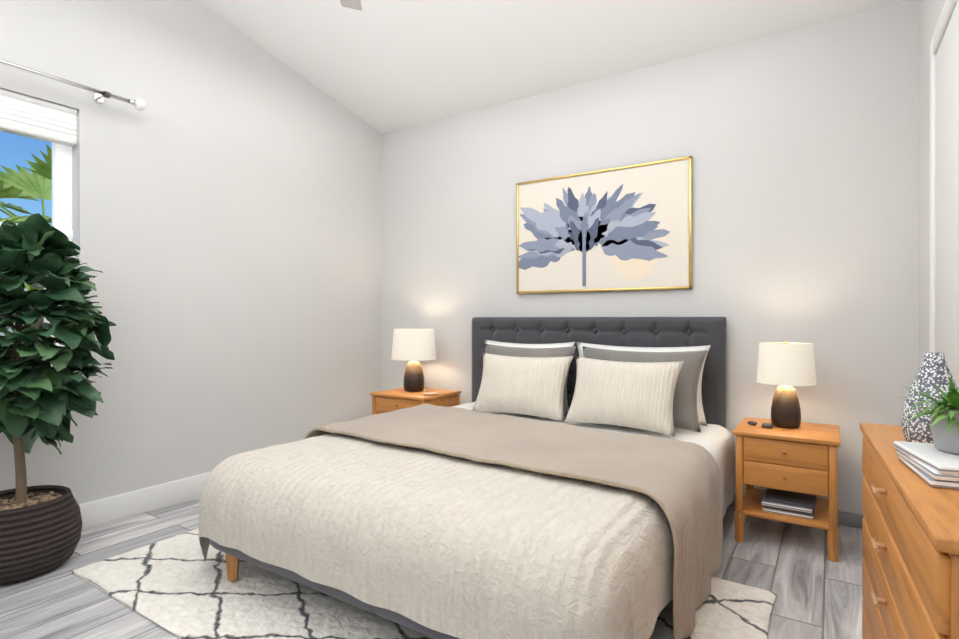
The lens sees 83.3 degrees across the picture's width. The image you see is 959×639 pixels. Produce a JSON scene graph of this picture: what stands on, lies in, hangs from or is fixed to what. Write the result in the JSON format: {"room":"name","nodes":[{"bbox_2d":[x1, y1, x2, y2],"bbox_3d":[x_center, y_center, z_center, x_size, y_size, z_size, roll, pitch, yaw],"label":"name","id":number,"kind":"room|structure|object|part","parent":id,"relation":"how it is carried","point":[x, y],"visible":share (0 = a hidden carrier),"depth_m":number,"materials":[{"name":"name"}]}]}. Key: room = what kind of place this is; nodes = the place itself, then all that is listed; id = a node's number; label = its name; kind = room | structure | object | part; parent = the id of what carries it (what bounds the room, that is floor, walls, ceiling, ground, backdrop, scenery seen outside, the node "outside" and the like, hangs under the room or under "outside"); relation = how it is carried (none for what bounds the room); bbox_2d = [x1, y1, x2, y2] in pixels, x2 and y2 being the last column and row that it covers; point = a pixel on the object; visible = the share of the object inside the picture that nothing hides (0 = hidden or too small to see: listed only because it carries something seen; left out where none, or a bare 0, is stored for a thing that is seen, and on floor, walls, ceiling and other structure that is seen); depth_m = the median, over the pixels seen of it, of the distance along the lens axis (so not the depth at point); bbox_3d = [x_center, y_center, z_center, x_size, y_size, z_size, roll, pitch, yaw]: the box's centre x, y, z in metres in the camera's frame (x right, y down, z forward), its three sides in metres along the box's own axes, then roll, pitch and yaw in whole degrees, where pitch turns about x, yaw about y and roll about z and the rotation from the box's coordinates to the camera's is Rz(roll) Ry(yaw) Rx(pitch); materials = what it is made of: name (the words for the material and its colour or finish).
{"room":"bedroom","nodes":[
{"label":"bedroom","id":0,"kind":"room"},
{"bbox_2d":[0,0,380,503],"bbox_3d":[-2.385,-0.878,2.794,0.160,4.056,5.400,0,0,33],"label":"wall","id":1,"kind":"structure","parent":0,"point":[226,206],"depth_m":3.51,"materials":[{"name":"paint"}]},
{"bbox_2d":[0,143,72,364],"bbox_3d":[-2.573,-0.455,2.487,0.178,1.390,1.200,0,0,33],"label":"window","id":2,"kind":"structure","parent":1,"relation":"in","point":[61,188],"depth_m":2.96,"materials":[{"name":"white plastic"}]},
{"bbox_2d":[0,89,76,146],"bbox_3d":[-2.559,-1.051,2.477,0.078,0.193,1.192,0,0,33],"label":"window blind","id":3,"kind":"object","parent":1,"relation":"attached to","point":[29,117],"visible":1,"depth_m":2.81,"materials":[{"name":"white fabric"}]},
{"bbox_2d":[0,59,144,110],"bbox_3d":[-2.466,-1.240,2.399,0.133,0.068,1.804,0,0,33],"label":"curtain rod","id":4,"kind":"object","parent":1,"relation":"attached to","point":[100,95],"visible":1,"depth_m":2.89,"materials":[{"name":"silver metal"}]},
{"bbox_2d":[78,472,210,528],"bbox_3d":[-2.277,1.080,2.801,0.016,0.140,5.044,0,0,33],"label":"baseboard","id":5,"kind":"structure","parent":1,"relation":"attached to","point":[108,509],"depth_m":3.20,"materials":[{"name":"white"}]},
{"bbox_2d":[0,496,863,638],"bbox_3d":[-0.739,1.202,1.724,4.090,0.100,5.400,0,0,33],"label":"floor","id":6,"kind":"structure","parent":0,"point":[806,581],"depth_m":2.36,"materials":[{"name":"grey wood"}]},
{"bbox_2d":[0,485,81,585],"bbox_3d":[-2.128,0.985,2.486,0.480,0.330,0.480,0,0,33],"label":"basket","id":7,"kind":"object","parent":6,"relation":"on","point":[41,527],"depth_m":2.39,"materials":[{"name":"brown wicker"}]},
{"bbox_2d":[0,213,115,585],"bbox_3d":[-2.070,0.336,2.453,0.653,1.629,0.747,0,0,33],"label":"plant","id":8,"kind":"object","parent":6,"relation":"on","point":[40,525],"visible":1,"depth_m":2.42,"materials":[{"name":"green plant"}]},
{"bbox_2d":[370,387,460,414],"bbox_3d":[-0.502,0.860,4.273,0.544,0.575,0.484,0,0,33],"label":"nightstand","id":9,"kind":"object","parent":6,"relation":"on","point":[386,401],"visible":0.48,"depth_m":4.15,"materials":[{"name":"brown wood"}]},
{"bbox_2d":[391,327,436,391],"bbox_3d":[-0.525,0.316,4.329,0.364,0.510,0.364,0,0,33],"label":"lamp","id":10,"kind":"object","parent":9,"relation":"on","point":[414,346],"visible":1,"depth_m":4.21,"materials":[{"name":"fabric"}]},
{"bbox_3d":[-0.525,0.189,4.329,0.364,0.256,0.364,0,0,33],"label":"lamp shade","id":11,"kind":"part","parent":10,"relation":"part of","materials":[{"name":"beige fabric"}]},
{"bbox_2d":[422,392,437,394],"bbox_3d":[-0.375,0.566,4.112,0.124,0.010,0.124,0,0,33],"label":"dish","id":12,"kind":"object","parent":9,"relation":"on","point":[430,393],"visible":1,"depth_m":4.12,"materials":[{"name":"beige wood"}]},
{"bbox_2d":[72,528,775,638],"bbox_3d":[-0.306,1.132,2.349,2.705,0.024,1.532,0,0,33],"label":"rug","id":13,"kind":"object","parent":6,"relation":"on","point":[178,586],"visible":0.23,"depth_m":2.14,"materials":[{"name":"white fabric"}]},
{"bbox_2d":[198,317,733,638],"bbox_3d":[0.137,0.552,2.841,2.057,1.134,2.325,0,0,33],"label":"bed","id":14,"kind":"object","parent":13,"relation":"on","point":[565,478],"visible":1,"depth_m":2.10,"materials":[{"name":"beige fabric"}]},
{"bbox_2d":[198,433,695,638],"bbox_3d":[-0.073,0.860,2.526,1.964,0.490,1.567,0,0,33],"label":"quilt","id":15,"kind":"object","parent":14,"relation":"on","point":[435,545],"depth_m":1.80,"materials":[{"name":"fabric"}]},
{"bbox_2d":[304,404,722,638],"bbox_3d":[0.099,0.846,2.783,2.057,0.545,1.112,0,0,33],"label":"throw","id":16,"kind":"object","parent":14,"relation":"on","point":[676,484],"depth_m":2.32,"materials":[{"name":"beige fabric"}]},
{"bbox_2d":[472,353,572,421],"bbox_3d":[0.268,0.424,3.496,0.660,0.420,0.152,0,-22,30],"label":"pillow","id":17,"kind":"object","parent":14,"relation":"on","point":[527,384],"depth_m":3.42,"materials":[{"name":"beige fabric"}]},
{"bbox_2d":[485,340,574,411],"bbox_3d":[0.320,0.388,3.867,0.740,0.480,0.175,0,-12,33],"label":"pillow","id":18,"kind":"object","parent":14,"relation":"on","point":[508,343],"depth_m":3.88,"materials":[{"name":"fabric"}]},
{"bbox_2d":[485,344,575,416],"bbox_3d":[0.302,0.398,3.675,0.700,0.470,0.175,0,-18,31],"label":"pillow","id":19,"kind":"object","parent":14,"relation":"on","point":[505,350],"depth_m":3.65,"materials":[{"name":"beige fabric"}]},
{"bbox_2d":[452,402,733,518],"bbox_3d":[0.351,0.840,3.174,1.929,0.415,1.322,0,0,33],"label":"sheet","id":20,"kind":"object","parent":14,"relation":"on","point":[719,442],"depth_m":3.03,"materials":[{"name":"white fabric"}]},
{"bbox_2d":[564,356,683,436],"bbox_3d":[0.819,0.424,3.113,0.660,0.420,0.154,0,-22,37],"label":"pillow","id":21,"kind":"object","parent":14,"relation":"on","point":[639,394],"depth_m":3.04,"materials":[{"name":"beige fabric"}]},
{"bbox_2d":[577,342,710,425],"bbox_3d":[0.997,0.388,3.423,0.860,0.480,0.173,0,-12,33],"label":"pillow","id":22,"kind":"object","parent":14,"relation":"on","point":[621,346],"depth_m":3.38,"materials":[{"name":"fabric"}]},
{"bbox_2d":[582,346,707,432],"bbox_3d":[0.947,0.399,3.255,0.780,0.470,0.172,0,-18,36],"label":"pillow","id":23,"kind":"object","parent":14,"relation":"on","point":[685,414],"depth_m":3.08,"materials":[{"name":"beige fabric"}]},
{"bbox_2d":[733,417,840,561],"bbox_3d":[1.631,0.862,2.858,0.464,0.575,0.484,0,0,33],"label":"nightstand","id":24,"kind":"object","parent":6,"relation":"on","point":[794,471],"visible":1,"depth_m":2.70,"materials":[{"name":"brown wood"}]},
{"bbox_2d":[747,421,756,424],"bbox_3d":[1.485,0.562,2.934,0.050,0.022,0.040,0,0,33],"label":"stone","id":25,"kind":"object","parent":24,"relation":"on","point":[749,422],"depth_m":2.92,"materials":[{"name":"grey stone"}]},
{"bbox_2d":[762,423,772,427],"bbox_3d":[1.531,0.564,2.868,0.050,0.019,0.060,0,0,33],"label":"stone","id":26,"kind":"object","parent":24,"relation":"on","point":[767,425],"depth_m":2.85,"materials":[{"name":"grey stone"}]},
{"bbox_2d":[756,340,816,427],"bbox_3d":[1.641,0.342,2.892,0.284,0.462,0.284,0,0,33],"label":"lamp","id":27,"kind":"object","parent":24,"relation":"on","point":[785,365],"visible":1,"depth_m":2.82,"materials":[{"name":"fabric"}]},
{"bbox_3d":[1.641,0.225,2.891,0.284,0.229,0.284,0,0,33],"label":"lamp shade","id":28,"kind":"part","parent":27,"relation":"part of","materials":[{"name":"beige fabric"}]},
{"bbox_2d":[762,488,816,519],"bbox_3d":[1.623,0.951,2.822,0.234,0.066,0.289,0,0,33],"label":"books","id":29,"kind":"object","parent":24,"relation":"on","point":[801,506],"depth_m":2.73,"materials":[{"name":"grey paper"}]},
{"bbox_2d":[860,423,958,638],"bbox_3d":[1.104,0.752,1.314,0.241,0.800,1.118,0,0,30],"label":"dresser","id":30,"kind":"object","parent":6,"relation":"on","point":[910,554],"visible":0.96,"depth_m":1.17,"materials":[{"name":"brown wood"}]},
{"bbox_2d":[894,441,958,489],"bbox_3d":[1.074,0.327,1.204,0.182,0.049,0.248,0,0,22],"label":"books","id":31,"kind":"object","parent":30,"relation":"on","point":[930,464],"visible":0.98,"depth_m":1.18,"materials":[{"name":"white paper"}]},
{"bbox_2d":[898,377,958,454],"bbox_3d":[1.087,0.214,1.228,0.231,0.175,0.241,0,0,33],"label":"potted plant","id":32,"kind":"object","parent":31,"relation":"on","point":[944,420],"visible":1,"depth_m":1.22,"materials":[{"name":"green"}]},
{"bbox_2d":[901,352,957,442],"bbox_3d":[1.224,0.220,1.452,0.140,0.262,0.140,0,0,33],"label":"vase","id":33,"kind":"object","parent":30,"relation":"on","point":[934,368],"visible":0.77,"depth_m":1.43,"materials":[{"name":"grey ceramic"}]},
{"bbox_2d":[197,0,907,133],"bbox_3d":[-0.739,-2.310,1.718,4.090,1.288,5.400,0,0,33],"label":"ceiling","id":34,"kind":"structure","parent":0,"point":[382,66],"depth_m":3.56,"materials":[{"name":"white paint"}]},
{"bbox_2d":[340,0,361,10],"bbox_3d":[-0.569,-1.830,2.232,1.400,0.619,1.385,0,0,33],"label":"ceiling fan","id":35,"kind":"object","parent":34,"relation":"hanging from","point":[354,4],"visible":1,"depth_m":2.94,"materials":[{"name":"white"}]},
{"bbox_2d":[381,0,918,514],"bbox_3d":[0.709,-0.297,3.941,4.090,2.890,0.100,0,0,33],"label":"wall","id":36,"kind":"structure","parent":0,"point":[801,146],"depth_m":3.29,"materials":[{"name":"paint"}]},
{"bbox_2d":[516,156,691,293],"bbox_3d":[0.821,-0.619,3.787,1.274,0.846,0.026,0,0,33],"label":"picture","id":37,"kind":"object","parent":36,"relation":"attached to","point":[626,228],"visible":1,"depth_m":3.73,"materials":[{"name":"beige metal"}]},
{"bbox_2d":[729,494,863,528],"bbox_3d":[0.703,1.110,3.879,3.830,0.075,0.014,0,0,33],"label":"baseboard","id":38,"kind":"structure","parent":36,"relation":"attached to","point":[849,519],"depth_m":2.99,"materials":[{"name":"grey"}]},
{"bbox_2d":[919,0,944,367],"bbox_3d":[0.931,-0.874,0.630,0.100,4.056,5.400,0,0,33],"label":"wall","id":39,"kind":"structure","parent":0,"point":[930,11],"depth_m":2.67,"materials":[{"name":"paint"}]},
{"bbox_2d":[929,0,957,351],"bbox_3d":[1.346,-0.040,1.376,0.017,2.385,2.470,0,0,33],"label":"door frame","id":40,"kind":"structure","parent":39,"relation":"attached to","point":[943,20],"depth_m":2.34,"materials":[{"name":"white wood"}]},
{"bbox_2d":[935,0,958,388],"bbox_3d":[1.349,-0.001,1.374,0.011,2.282,2.292,0,0,33],"label":"closet door","id":41,"kind":"structure","parent":39,"relation":"in","point":[947,205],"depth_m":2.08,"materials":[{"name":"white wood"}]},
{"label":"outside","id":42,"kind":"structure","parent":0,"visible":0},
{"bbox_3d":[-13.531,1.281,13.175,29.830,0.200,60.000,0,0,33],"label":"ground","id":43,"kind":"structure","parent":42,"visible":0},
{"bbox_2d":[31,316,43,340],"bbox_3d":[-4.248,0.171,5.265,0.280,1.956,0.260,0,0,33],"label":"trunk","id":44,"kind":"object","parent":43,"relation":"on","point":[36,325],"depth_m":5.15,"materials":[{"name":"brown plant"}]},
{"bbox_2d":[0,144,51,290],"bbox_3d":[-4.304,-0.918,5.172,2.761,1.602,2.705,0,0,33],"label":"fronds","id":45,"kind":"object","parent":44,"relation":"attached to","point":[33,185],"visible":0.15,"depth_m":5.42,"materials":[{"name":"green plant"}]}
]}

